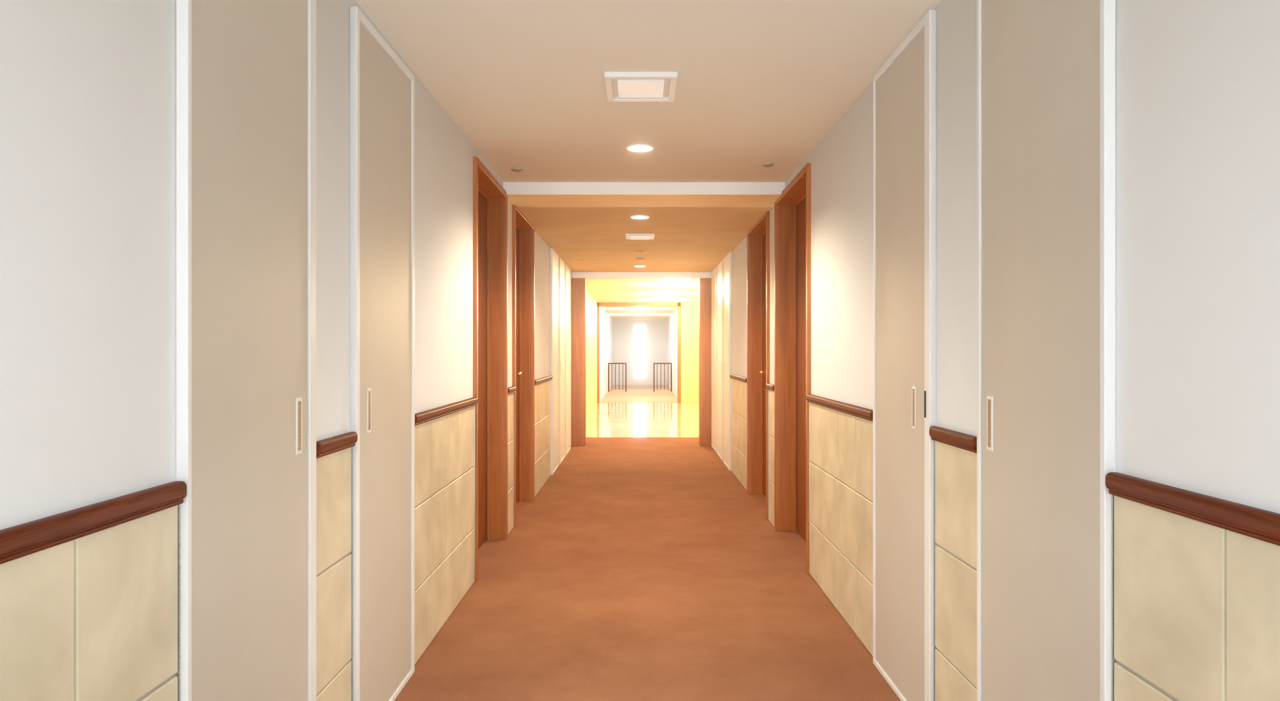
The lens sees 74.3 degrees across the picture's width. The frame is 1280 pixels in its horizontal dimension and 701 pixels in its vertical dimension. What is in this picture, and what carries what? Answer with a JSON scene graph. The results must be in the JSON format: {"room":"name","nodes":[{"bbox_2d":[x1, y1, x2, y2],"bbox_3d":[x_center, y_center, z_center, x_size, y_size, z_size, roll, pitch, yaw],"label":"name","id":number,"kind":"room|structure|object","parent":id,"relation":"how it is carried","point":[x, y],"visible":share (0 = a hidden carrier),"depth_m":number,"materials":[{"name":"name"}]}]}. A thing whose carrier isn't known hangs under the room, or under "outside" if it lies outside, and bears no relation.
{"room":"hotel corridor","nodes":[
{"label":"hotel corridor","id":0,"kind":"room"},
{"bbox_2d":[0,0,571,529],"bbox_3d":[-1.077,-0.025,4.244,0.300,2.620,14.287,0,0,0],"label":"wall","id":1,"kind":"structure","parent":0,"point":[88,88],"depth_m":1.50,"materials":[{"name":"paint"}]},
{"bbox_2d":[0,504,177,700],"bbox_3d":[-0.922,0.792,-0.459,0.007,0.973,4.272,0,0,0],"label":"wainscot","id":2,"kind":"structure","parent":1,"relation":"attached to","point":[93,616],"depth_m":1.42,"materials":[{"name":"beige"}]},
{"bbox_2d":[0,480,186,563],"bbox_3d":[-0.911,0.276,-0.466,0.032,0.037,4.288,0,0,0],"label":"trim","id":3,"kind":"structure","parent":1,"relation":"attached to","point":[18,538],"depth_m":1.37,"materials":[{"name":"brown wood"}]},
{"bbox_2d":[136,672,175,700],"bbox_3d":[-0.925,0.793,-0.459,0.004,0.983,4.282,0,0,0],"label":"backing","id":4,"kind":"object","parent":1,"relation":"attached to","point":[159,684],"depth_m":1.61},
{"bbox_2d":[175,503,180,700],"bbox_3d":[-0.921,0.793,1.684,0.012,0.983,0.008,0,0,0],"label":"trim","id":5,"kind":"structure","parent":1,"relation":"attached to","point":[178,673],"depth_m":1.68,"materials":[{"name":"paint"}]},
{"bbox_2d":[176,0,316,700],"bbox_3d":[-0.913,0.094,2.019,0.024,2.382,0.671,0,0,0],"label":"trim","id":6,"kind":"structure","parent":1,"relation":"attached to","point":[184,7],"depth_m":1.69,"materials":[{"name":"white wood"}]},
{"bbox_2d":[191,0,307,700],"bbox_3d":[-0.915,0.098,2.004,0.022,2.323,0.602,0,0,0],"label":"door","id":7,"kind":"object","parent":1,"relation":"attached to","point":[249,57],"visible":0.99,"depth_m":1.96,"materials":[{"name":"paint"}]},
{"bbox_2d":[316,552,349,695],"bbox_3d":[-0.925,0.793,2.523,0.004,0.983,0.334,0,0,0],"label":"backing","id":8,"kind":"object","parent":1,"relation":"attached to","point":[348,553],"depth_m":2.54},
{"bbox_2d":[316,446,351,700],"bbox_3d":[-0.922,0.792,2.523,0.010,0.977,0.329,0,0,0],"label":"wainscot","id":9,"kind":"structure","parent":1,"relation":"attached to","point":[334,469],"depth_m":2.54,"materials":[{"name":"beige"}]},
{"bbox_2d":[316,431,357,458],"bbox_3d":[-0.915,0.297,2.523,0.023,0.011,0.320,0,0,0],"label":"wall trim","id":10,"kind":"object","parent":1,"relation":"attached to","point":[348,446],"depth_m":2.50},
{"bbox_2d":[349,446,352,700],"bbox_3d":[-0.921,0.793,2.523,0.011,0.983,0.346,0,0,0],"label":"wall trim","id":11,"kind":"object","parent":1,"relation":"attached to","point":[351,552],"depth_m":2.69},
{"bbox_2d":[349,6,414,700],"bbox_3d":[-0.913,0.094,3.037,0.024,2.382,0.689,0,0,0],"label":"trim","id":12,"kind":"structure","parent":1,"relation":"attached to","point":[356,16],"depth_m":2.70,"materials":[{"name":"white paint"}]},
{"bbox_2d":[359,22,410,700],"bbox_3d":[-0.915,0.098,3.036,0.022,2.323,0.625,0,0,0],"label":"door","id":13,"kind":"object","parent":1,"relation":"attached to","point":[385,90],"visible":0.94,"depth_m":2.99,"materials":[{"name":"paint"}]},
{"bbox_2d":[414,466,473,590],"bbox_3d":[-0.925,0.793,4.033,0.004,0.983,1.300,0,0,0],"label":"backing","id":14,"kind":"object","parent":1,"relation":"attached to","point":[473,466],"depth_m":3.94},
{"bbox_2d":[414,405,474,663],"bbox_3d":[-0.922,0.792,4.033,0.010,0.977,1.295,0,0,0],"label":"wainscot","id":15,"kind":"structure","parent":1,"relation":"attached to","point":[444,445],"depth_m":3.89,"materials":[{"name":"beige"}]},
{"bbox_2d":[414,397,478,425],"bbox_3d":[-0.911,0.276,4.033,0.032,0.037,1.292,0,0,0],"label":"trim","id":16,"kind":"structure","parent":1,"relation":"attached to","point":[420,416],"depth_m":3.86,"materials":[{"name":"brown wood"}]},
{"bbox_2d":[473,405,475,582],"bbox_3d":[-0.921,0.793,4.033,0.011,0.983,1.312,0,0,0],"label":"wall trim","id":17,"kind":"object","parent":1,"relation":"attached to","point":[474,466],"depth_m":4.68,"materials":[{"name":"brown wood"}]},
{"bbox_2d":[478,191,486,548],"bbox_3d":[-1.029,0.123,5.235,0.108,2.308,1.010,0,0,0],"label":"wood door","id":18,"kind":"structure","parent":1,"relation":"in","point":[482,200],"depth_m":5.57,"materials":[{"name":"brown wood"}]},
{"bbox_2d":[473,156,507,581],"bbox_3d":[-0.997,0.104,5.235,0.184,2.362,1.098,0,0,0],"label":"door frame","id":19,"kind":"structure","parent":1,"relation":"attached to","point":[484,182],"depth_m":5.74,"materials":[{"name":"brown wood"}]},
{"bbox_2d":[507,392,513,534],"bbox_3d":[-0.922,0.792,5.956,0.010,0.977,0.335,0,0,0],"label":"wainscot","id":20,"kind":"structure","parent":1,"relation":"attached to","point":[510,396],"depth_m":5.98,"materials":[{"name":"beige"}]},
{"bbox_2d":[507,386,516,393],"bbox_3d":[-0.911,0.276,5.956,0.032,0.037,0.332,0,0,0],"label":"trim","id":21,"kind":"structure","parent":1,"relation":"attached to","point":[511,389],"depth_m":5.91,"materials":[{"name":"brown wood"}]},
{"bbox_2d":[512,392,513,527],"bbox_3d":[-0.921,0.793,5.956,0.012,0.983,0.352,0,0,0],"label":"trim","id":22,"kind":"structure","parent":1,"relation":"attached to","point":[513,392],"depth_m":6.12,"materials":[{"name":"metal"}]},
{"bbox_2d":[515,227,521,503],"bbox_3d":[-1.022,0.123,6.694,0.108,2.308,1.045,0,0,0],"label":"wood door","id":23,"kind":"structure","parent":1,"relation":"in","point":[517,372],"depth_m":7.10,"materials":[{"name":"brown wood"}]},
{"bbox_2d":[512,204,534,527],"bbox_3d":[-0.994,0.104,6.694,0.177,2.362,1.133,0,0,0],"label":"door frame","id":24,"kind":"structure","parent":1,"relation":"attached to","point":[526,229],"depth_m":7.22,"materials":[{"name":"brown wood"}]},
{"bbox_2d":[534,412,550,462],"bbox_3d":[-0.925,0.793,7.962,0.004,0.983,1.398,0,0,0],"label":"backing","id":25,"kind":"object","parent":1,"relation":"attached to","point":[549,413],"depth_m":7.96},
{"bbox_2d":[534,380,550,496],"bbox_3d":[-0.922,0.792,7.962,0.010,0.977,1.393,0,0,0],"label":"wainscot","id":26,"kind":"structure","parent":1,"relation":"attached to","point":[542,390],"depth_m":7.89,"materials":[{"name":"beige"}]},
{"bbox_2d":[534,375,552,385],"bbox_3d":[-0.915,0.297,7.962,0.023,0.011,1.384,0,0,0],"label":"wall trim","id":27,"kind":"object","parent":1,"relation":"attached to","point":[550,379],"depth_m":7.82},
{"bbox_2d":[550,380,551,475],"bbox_3d":[-0.921,0.793,7.962,0.012,0.983,1.410,0,0,0],"label":"trim","id":28,"kind":"structure","parent":1,"relation":"attached to","point":[550,380],"depth_m":8.67,"materials":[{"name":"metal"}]},
{"bbox_2d":[550,247,559,475],"bbox_3d":[-0.913,0.094,9.051,0.024,2.382,0.680,0,0,0],"label":"door frame","id":29,"kind":"structure","parent":1,"relation":"attached to","point":[552,471],"depth_m":8.71,"materials":[{"name":"white paint"}]},
{"bbox_2d":[553,249,558,470],"bbox_3d":[-0.915,0.098,9.051,0.022,2.323,0.614,0,0,0],"label":"door","id":30,"kind":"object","parent":1,"relation":"attached to","point":[555,255],"visible":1,"depth_m":9.04,"materials":[{"name":"white paint"}]},
{"bbox_2d":[559,256,565,464],"bbox_3d":[-0.913,0.094,9.851,0.024,2.382,0.680,0,0,0],"label":"trim","id":31,"kind":"structure","parent":1,"relation":"attached to","point":[562,458],"depth_m":9.51,"materials":[{"name":"white paint"}]},
{"bbox_2d":[560,257,564,461],"bbox_3d":[-0.915,0.098,9.851,0.022,2.323,0.614,0,0,0],"label":"door","id":32,"kind":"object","parent":1,"relation":"attached to","point":[562,263],"visible":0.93,"depth_m":9.85,"materials":[{"name":"white paint"}]},
{"bbox_2d":[565,263,570,455],"bbox_3d":[-0.913,0.094,10.651,0.024,2.382,0.680,0,0,0],"label":"trim","id":33,"kind":"structure","parent":1,"relation":"attached to","point":[570,447],"depth_m":10.31,"materials":[{"name":"white paint"}]},
{"bbox_2d":[566,264,569,452],"bbox_3d":[-0.915,0.098,10.651,0.022,2.323,0.614,0,0,0],"label":"door","id":34,"kind":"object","parent":1,"relation":"attached to","point":[568,269],"visible":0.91,"depth_m":10.67,"materials":[{"name":"white paint"}]},
{"bbox_2d":[507,391,515,394],"bbox_3d":[-0.915,0.297,5.956,0.023,0.011,0.326,0,0,0],"label":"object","id":35,"kind":"object","parent":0,"point":[514,391],"depth_m":5.94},
{"bbox_2d":[599,306,677,402],"bbox_3d":[0.000,-0.015,26.344,2.600,2.600,10.976,0,0,0],"label":"wall","id":36,"kind":"structure","parent":0,"point":[616,337],"depth_m":31.43,"materials":[{"name":"paint"}]},
{"bbox_2d":[634,324,645,378],"bbox_3d":[0.000,0.035,31.562,0.440,2.000,0.020,0,0,0],"label":"window","id":37,"kind":"structure","parent":36,"relation":"in","point":[639,330],"depth_m":31.55,"materials":[{"name":"white glass"}]},
{"bbox_2d":[571,271,711,278],"bbox_3d":[0.028,-1.155,11.466,2.710,0.360,0.162,0,0,0],"label":"beam","id":38,"kind":"structure","parent":0,"point":[586,275],"depth_m":11.38,"materials":[{"name":"white paint"}]},
{"bbox_2d":[585,402,698,437],"bbox_3d":[0.800,1.345,16.612,4.800,0.120,8.188,0,0,0],"label":"floor","id":39,"kind":"structure","parent":0,"point":[604,420],"depth_m":15.55,"materials":[{"name":"beige tile"}]},
{"bbox_2d":[585,290,698,416],"bbox_3d":[0.925,-0.015,16.097,4.550,2.600,9.619,0,0,0],"label":"wall","id":40,"kind":"structure","parent":0,"point":[689,311],"depth_m":20.71,"materials":[{"name":"yellow paint"}]},
{"bbox_2d":[597,302,680,402],"bbox_3d":[-0.175,-0.015,20.771,2.350,2.600,0.170,0,0,0],"label":"door frame","id":41,"kind":"structure","parent":40,"relation":"attached to","point":[599,304],"depth_m":20.69,"materials":[{"name":"brown wood"}]},
{"bbox_2d":[571,277,711,445],"bbox_3d":[0.028,0.130,11.467,2.710,2.310,0.160,0,0,0],"label":"door frame","id":42,"kind":"structure","parent":40,"relation":"attached to","point":[578,284],"depth_m":11.39,"materials":[{"name":"brown wood"}]},
{"bbox_2d":[517,206,773,271],"bbox_3d":[0.028,-1.115,8.803,2.010,0.120,5.168,0,0,0],"label":"ceiling","id":43,"kind":"structure","parent":0,"point":[587,239],"depth_m":7.65,"materials":[{"name":"paint"}]},
{"bbox_2d":[625,233,654,239],"bbox_3d":[0.000,-1.041,7.747,0.260,0.028,0.260,0,0,0],"label":"ceiling vent","id":44,"kind":"object","parent":43,"relation":"in","point":[628,236],"visible":1,"depth_m":7.66,"materials":[{"name":"white paint"}]},
{"bbox_2d":[630,214,649,219],"bbox_3d":[0.000,-1.050,6.655,0.156,0.010,0.156,0,0,0],"label":"recessed light","id":45,"kind":"object","parent":43,"relation":"in","point":[638,216],"visible":1,"depth_m":6.62,"materials":[{"name":"white paint"}]},
{"bbox_2d":[633,264,646,266],"bbox_3d":[0.000,-1.050,10.519,0.156,0.010,0.156,0,0,0],"label":"recessed light","id":46,"kind":"object","parent":43,"relation":"in","point":[636,265],"visible":1,"depth_m":10.49,"materials":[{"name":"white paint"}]},
{"bbox_2d":[635,249,644,252],"bbox_3d":[0.000,-1.047,8.945,0.100,0.014,0.100,0,0,0],"label":"detector","id":47,"kind":"object","parent":43,"relation":"attached to","point":[639,251],"visible":1,"depth_m":8.92,"materials":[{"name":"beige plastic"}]},
{"bbox_2d":[635,257,644,259],"bbox_3d":[0.000,-1.047,9.668,0.100,0.014,0.100,0,0,0],"label":"detector","id":48,"kind":"object","parent":43,"relation":"attached to","point":[637,258],"visible":1,"depth_m":9.64,"materials":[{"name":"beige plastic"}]},
{"bbox_2d":[394,437,901,700],"bbox_3d":[0.050,1.345,4.809,3.100,0.120,15.419,0,0,0],"label":"floor","id":49,"kind":"structure","parent":0,"point":[641,568],"depth_m":4.32,"materials":[{"name":"brown carpet"}]},
{"bbox_2d":[355,0,941,319],"bbox_3d":[0.800,-1.215,14.466,4.800,0.160,34.732,0,0,0],"label":"ceiling","id":50,"kind":"structure","parent":0,"point":[759,82],"depth_m":3.51,"materials":[{"name":"paint"}]},
{"bbox_2d":[509,167,523,171],"bbox_3d":[-0.773,-1.132,5.302,0.084,0.014,0.084,0,0,0],"label":"detector","id":51,"kind":"object","parent":50,"relation":"attached to","point":[516,169],"visible":1,"depth_m":5.28,"materials":[{"name":"beige plastic"}]},
{"bbox_2d":[626,144,653,152],"bbox_3d":[0.000,-1.135,4.744,0.156,0.010,0.156,0,0,0],"label":"recessed light","id":52,"kind":"object","parent":50,"relation":"in","point":[634,147],"visible":1,"depth_m":4.72,"materials":[{"name":"white paint"}]},
{"bbox_2d":[634,283,645,285],"bbox_3d":[0.000,-1.170,14.987,0.200,0.010,0.200,0,0,0],"label":"recessed light","id":53,"kind":"object","parent":50,"relation":"in","point":[638,284],"visible":1,"depth_m":14.96,"materials":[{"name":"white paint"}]},
{"bbox_2d":[635,292,644,294],"bbox_3d":[0.000,-1.170,17.387,0.200,0.010,0.200,0,0,0],"label":"recessed light","id":54,"kind":"object","parent":50,"relation":"in","point":[638,293],"visible":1,"depth_m":17.32,"materials":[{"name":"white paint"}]},
{"bbox_2d":[604,71,677,101],"bbox_3d":[0.004,-1.129,3.628,0.300,0.022,0.352,0,0,0],"label":"ceiling vent","id":55,"kind":"object","parent":50,"relation":"attached to","point":[620,86],"depth_m":3.60,"materials":[{"name":"white plastic"}]},
{"bbox_2d":[503,182,785,206],"bbox_3d":[0.028,-1.158,5.973,1.910,0.204,0.494,0,0,0],"label":"ceiling beam","id":56,"kind":"structure","parent":50,"relation":"attached to","point":[520,194],"depth_m":5.73,"materials":[{"name":"white paint"}]},
{"bbox_2d":[760,162,774,166],"bbox_3d":[0.780,-1.132,5.161,0.084,0.014,0.084,0,0,0],"label":"detector","id":57,"kind":"object","parent":50,"relation":"attached to","point":[765,164],"visible":1,"depth_m":5.14,"materials":[{"name":"beige plastic"}]},
{"bbox_2d":[599,384,697,402],"bbox_3d":[0.000,1.345,26.269,3.200,0.121,11.126,0,0,0],"label":"floor","id":58,"kind":"structure","parent":0,"point":[634,393],"depth_m":24.39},
{"bbox_2d":[608,362,626,391],"bbox_3d":[-0.710,0.835,26.452,0.580,0.900,0.040,0,0,0],"label":"handrail","id":59,"kind":"object","parent":58,"relation":"on","point":[608,363],"visible":1,"depth_m":26.43,"materials":[{"name":"brown wood"}]},
{"bbox_2d":[653,362,671,391],"bbox_3d":[0.710,0.835,26.452,0.580,0.900,0.040,0,0,0],"label":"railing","id":60,"kind":"object","parent":58,"relation":"on","point":[654,363],"visible":1,"depth_m":26.43,"materials":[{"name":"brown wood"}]},
{"bbox_2d":[766,388,774,391],"bbox_3d":[0.971,0.288,6.224,0.024,0.011,0.336,0,0,0],"label":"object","id":61,"kind":"object","parent":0,"point":[767,388],"depth_m":6.21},
{"bbox_2d":[808,401,810,573],"bbox_3d":[0.977,0.789,4.164,0.012,0.992,1.389,0,0,0],"label":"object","id":62,"kind":"object","parent":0,"point":[809,461],"depth_m":4.85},
{"bbox_2d":[731,0,1279,513],"bbox_3d":[1.133,-0.025,4.244,0.300,2.620,14.287,0,0,0],"label":"wall","id":63,"kind":"structure","parent":0,"point":[1197,82],"depth_m":1.58,"materials":[{"name":"paint"}]},
{"bbox_2d":[712,267,716,449],"bbox_3d":[0.971,0.083,10.980,0.022,2.353,0.614,0,0,0],"label":"door","id":64,"kind":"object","parent":63,"relation":"attached to","point":[714,272],"visible":0.8,"depth_m":10.95,"materials":[{"name":"white paint"}]},
{"bbox_2d":[711,266,717,452],"bbox_3d":[0.969,0.079,10.980,0.024,2.412,0.680,0,0,0],"label":"trim","id":65,"kind":"structure","parent":63,"relation":"attached to","point":[715,450],"depth_m":10.64,"materials":[{"name":"white paint"}]},
{"bbox_2d":[717,260,721,457],"bbox_3d":[0.971,0.083,10.180,0.022,2.353,0.614,0,0,0],"label":"door","id":66,"kind":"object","parent":63,"relation":"attached to","point":[719,266],"visible":0.77,"depth_m":10.20,"materials":[{"name":"white paint"}]},
{"bbox_2d":[717,259,722,460],"bbox_3d":[0.969,0.079,10.180,0.024,2.412,0.680,0,0,0],"label":"trim","id":67,"kind":"structure","parent":63,"relation":"attached to","point":[721,457],"depth_m":9.84,"materials":[{"name":"white paint"}]},
{"bbox_2d":[723,252,728,466],"bbox_3d":[0.971,0.083,9.380,0.022,2.353,0.614,0,0,0],"label":"door","id":68,"kind":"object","parent":63,"relation":"attached to","point":[726,258],"visible":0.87,"depth_m":9.44,"materials":[{"name":"white paint"}]},
{"bbox_2d":[722,251,731,470],"bbox_3d":[0.969,0.079,9.380,0.024,2.412,0.680,0,0,0],"label":"door frame","id":69,"kind":"structure","parent":63,"relation":"attached to","point":[729,467],"depth_m":9.04,"materials":[{"name":"white paint"}]},
{"bbox_2d":[730,378,731,471],"bbox_3d":[0.977,0.789,8.295,0.012,0.992,1.402,0,0,0],"label":"trim","id":70,"kind":"structure","parent":63,"relation":"attached to","point":[731,378],"depth_m":9.00,"materials":[{"name":"metal"}]},
{"bbox_2d":[729,373,746,382],"bbox_3d":[0.971,0.288,8.295,0.024,0.011,1.376,0,0,0],"label":"wall trim","id":71,"kind":"object","parent":63,"relation":"attached to","point":[730,377],"depth_m":8.17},
{"bbox_2d":[731,378,746,490],"bbox_3d":[0.978,0.788,8.295,0.010,0.986,1.385,0,0,0],"label":"wainscot","id":72,"kind":"structure","parent":63,"relation":"attached to","point":[739,388],"depth_m":8.25,"materials":[{"name":"beige"}]},
{"bbox_2d":[746,211,769,519],"bbox_3d":[1.054,0.104,6.999,0.187,2.362,1.196,0,0,0],"label":"door frame","id":73,"kind":"structure","parent":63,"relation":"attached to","point":[755,236],"depth_m":7.56,"materials":[{"name":"brown wood"}]},
{"bbox_2d":[759,233,766,496],"bbox_3d":[1.088,0.123,6.999,0.108,2.308,1.108,0,0,0],"label":"wood door","id":74,"kind":"structure","parent":63,"relation":"in","point":[764,371],"depth_m":7.44,"materials":[{"name":"brown wood"}]},
{"bbox_2d":[768,389,769,519],"bbox_3d":[0.977,0.789,6.224,0.012,0.992,0.362,0,0,0],"label":"trim","id":75,"kind":"structure","parent":63,"relation":"attached to","point":[768,389],"depth_m":6.40,"materials":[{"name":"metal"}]},
{"bbox_2d":[765,383,774,390],"bbox_3d":[0.967,0.267,6.224,0.032,0.037,0.342,0,0,0],"label":"trim","id":76,"kind":"structure","parent":63,"relation":"attached to","point":[768,385],"depth_m":6.18,"materials":[{"name":"brown wood"}]},
{"bbox_2d":[768,389,774,526],"bbox_3d":[0.978,0.788,6.224,0.010,0.986,0.345,0,0,0],"label":"wainscot","id":77,"kind":"structure","parent":63,"relation":"attached to","point":[771,393],"depth_m":6.25,"materials":[{"name":"beige"}]},
{"bbox_2d":[774,162,810,573],"bbox_3d":[1.060,0.104,5.451,0.198,2.362,1.192,0,0,0],"label":"door frame","id":78,"kind":"structure","parent":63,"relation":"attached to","point":[799,188],"depth_m":6.01,"materials":[{"name":"brown wood"}]},
{"bbox_2d":[796,197,805,540],"bbox_3d":[1.099,0.123,5.451,0.108,2.308,1.104,0,0,0],"label":"wood door","id":79,"kind":"structure","parent":63,"relation":"in","point":[801,207],"depth_m":5.80,"materials":[{"name":"brown wood"}]},
{"bbox_2d":[805,393,873,421],"bbox_3d":[0.971,0.288,4.164,0.024,0.011,1.363,0,0,0],"label":"wall trim","id":80,"kind":"object","parent":63,"relation":"attached to","point":[870,419],"depth_m":3.99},
{"bbox_2d":[809,401,873,656],"bbox_3d":[0.978,0.788,4.164,0.010,0.986,1.372,0,0,0],"label":"wainscot","id":81,"kind":"structure","parent":63,"relation":"attached to","point":[841,443],"depth_m":4.04,"materials":[{"name":"beige"}]},
{"bbox_2d":[810,461,873,583],"bbox_3d":[0.981,0.789,4.164,0.004,0.992,1.377,0,0,0],"label":"backing","id":82,"kind":"object","parent":63,"relation":"attached to","point":[810,461],"depth_m":4.07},
{"bbox_2d":[876,27,926,700],"bbox_3d":[0.968,0.083,3.139,0.028,2.353,0.625,0,0,0],"label":"door","id":83,"kind":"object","parent":63,"relation":"attached to","point":[901,393],"visible":0.94,"depth_m":3.13,"materials":[{"name":"paint"}]},
{"bbox_2d":[873,9,936,700],"bbox_3d":[0.969,0.079,3.134,0.024,2.412,0.680,0,0,0],"label":"trim","id":84,"kind":"structure","parent":63,"relation":"attached to","point":[928,21],"depth_m":2.82,"materials":[{"name":"white wood"}]},
{"bbox_2d":[933,440,936,700],"bbox_3d":[0.977,0.789,2.599,0.012,0.992,0.399,0,0,0],"label":"wall trim","id":85,"kind":"object","parent":63,"relation":"attached to","point":[934,543],"depth_m":2.79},
{"bbox_2d":[929,425,976,453],"bbox_3d":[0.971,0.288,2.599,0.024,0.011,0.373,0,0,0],"label":"wall trim","id":86,"kind":"object","parent":63,"relation":"attached to","point":[941,440],"depth_m":2.57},
{"bbox_2d":[935,440,976,700],"bbox_3d":[0.978,0.788,2.599,0.010,0.986,0.382,0,0,0],"label":"wainscot","id":87,"kind":"structure","parent":63,"relation":"attached to","point":[956,467],"depth_m":2.61,"materials":[{"name":"beige"}]},
{"bbox_2d":[936,542,976,688],"bbox_3d":[0.981,0.789,2.599,0.004,0.992,0.387,0,0,0],"label":"backing","id":88,"kind":"object","parent":63,"relation":"attached to","point":[937,544],"depth_m":2.61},
{"bbox_2d":[981,0,1100,700],"bbox_3d":[0.971,0.083,2.071,0.022,2.353,0.617,0,0,0],"label":"door","id":89,"kind":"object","parent":63,"relation":"attached to","point":[1041,58],"visible":1,"depth_m":2.04,"materials":[{"name":"paint"}]},
{"bbox_2d":[976,0,1115,700],"bbox_3d":[0.969,0.079,2.072,0.024,2.412,0.662,0,0,0],"label":"trim","id":90,"kind":"structure","parent":63,"relation":"attached to","point":[1107,7],"depth_m":1.74,"materials":[{"name":"white wood"}]},
{"bbox_2d":[1111,494,1116,700],"bbox_3d":[0.977,0.789,1.741,0.012,0.992,0.008,0,0,0],"label":"trim","id":91,"kind":"structure","parent":63,"relation":"attached to","point":[1113,660],"depth_m":1.74,"materials":[{"name":"metal"}]},
{"bbox_2d":[1116,659,1179,700],"bbox_3d":[0.981,0.789,-0.430,0.004,0.992,4.339,0,0,0],"label":"backing","id":92,"kind":"object","parent":63,"relation":"attached to","point":[1121,664],"depth_m":1.63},
{"bbox_2d":[1105,472,1279,545],"bbox_3d":[0.971,0.288,-0.437,0.024,0.011,4.339,0,0,0],"label":"wall trim","id":93,"kind":"object","parent":63,"relation":"attached to","point":[1241,531],"depth_m":1.44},
{"bbox_2d":[1114,495,1279,700],"bbox_3d":[0.978,0.787,-0.430,0.007,0.983,4.330,0,0,0],"label":"wainscot","id":94,"kind":"structure","parent":63,"relation":"attached to","point":[1197,603],"depth_m":1.49,"materials":[{"name":"beige"}]}
]}

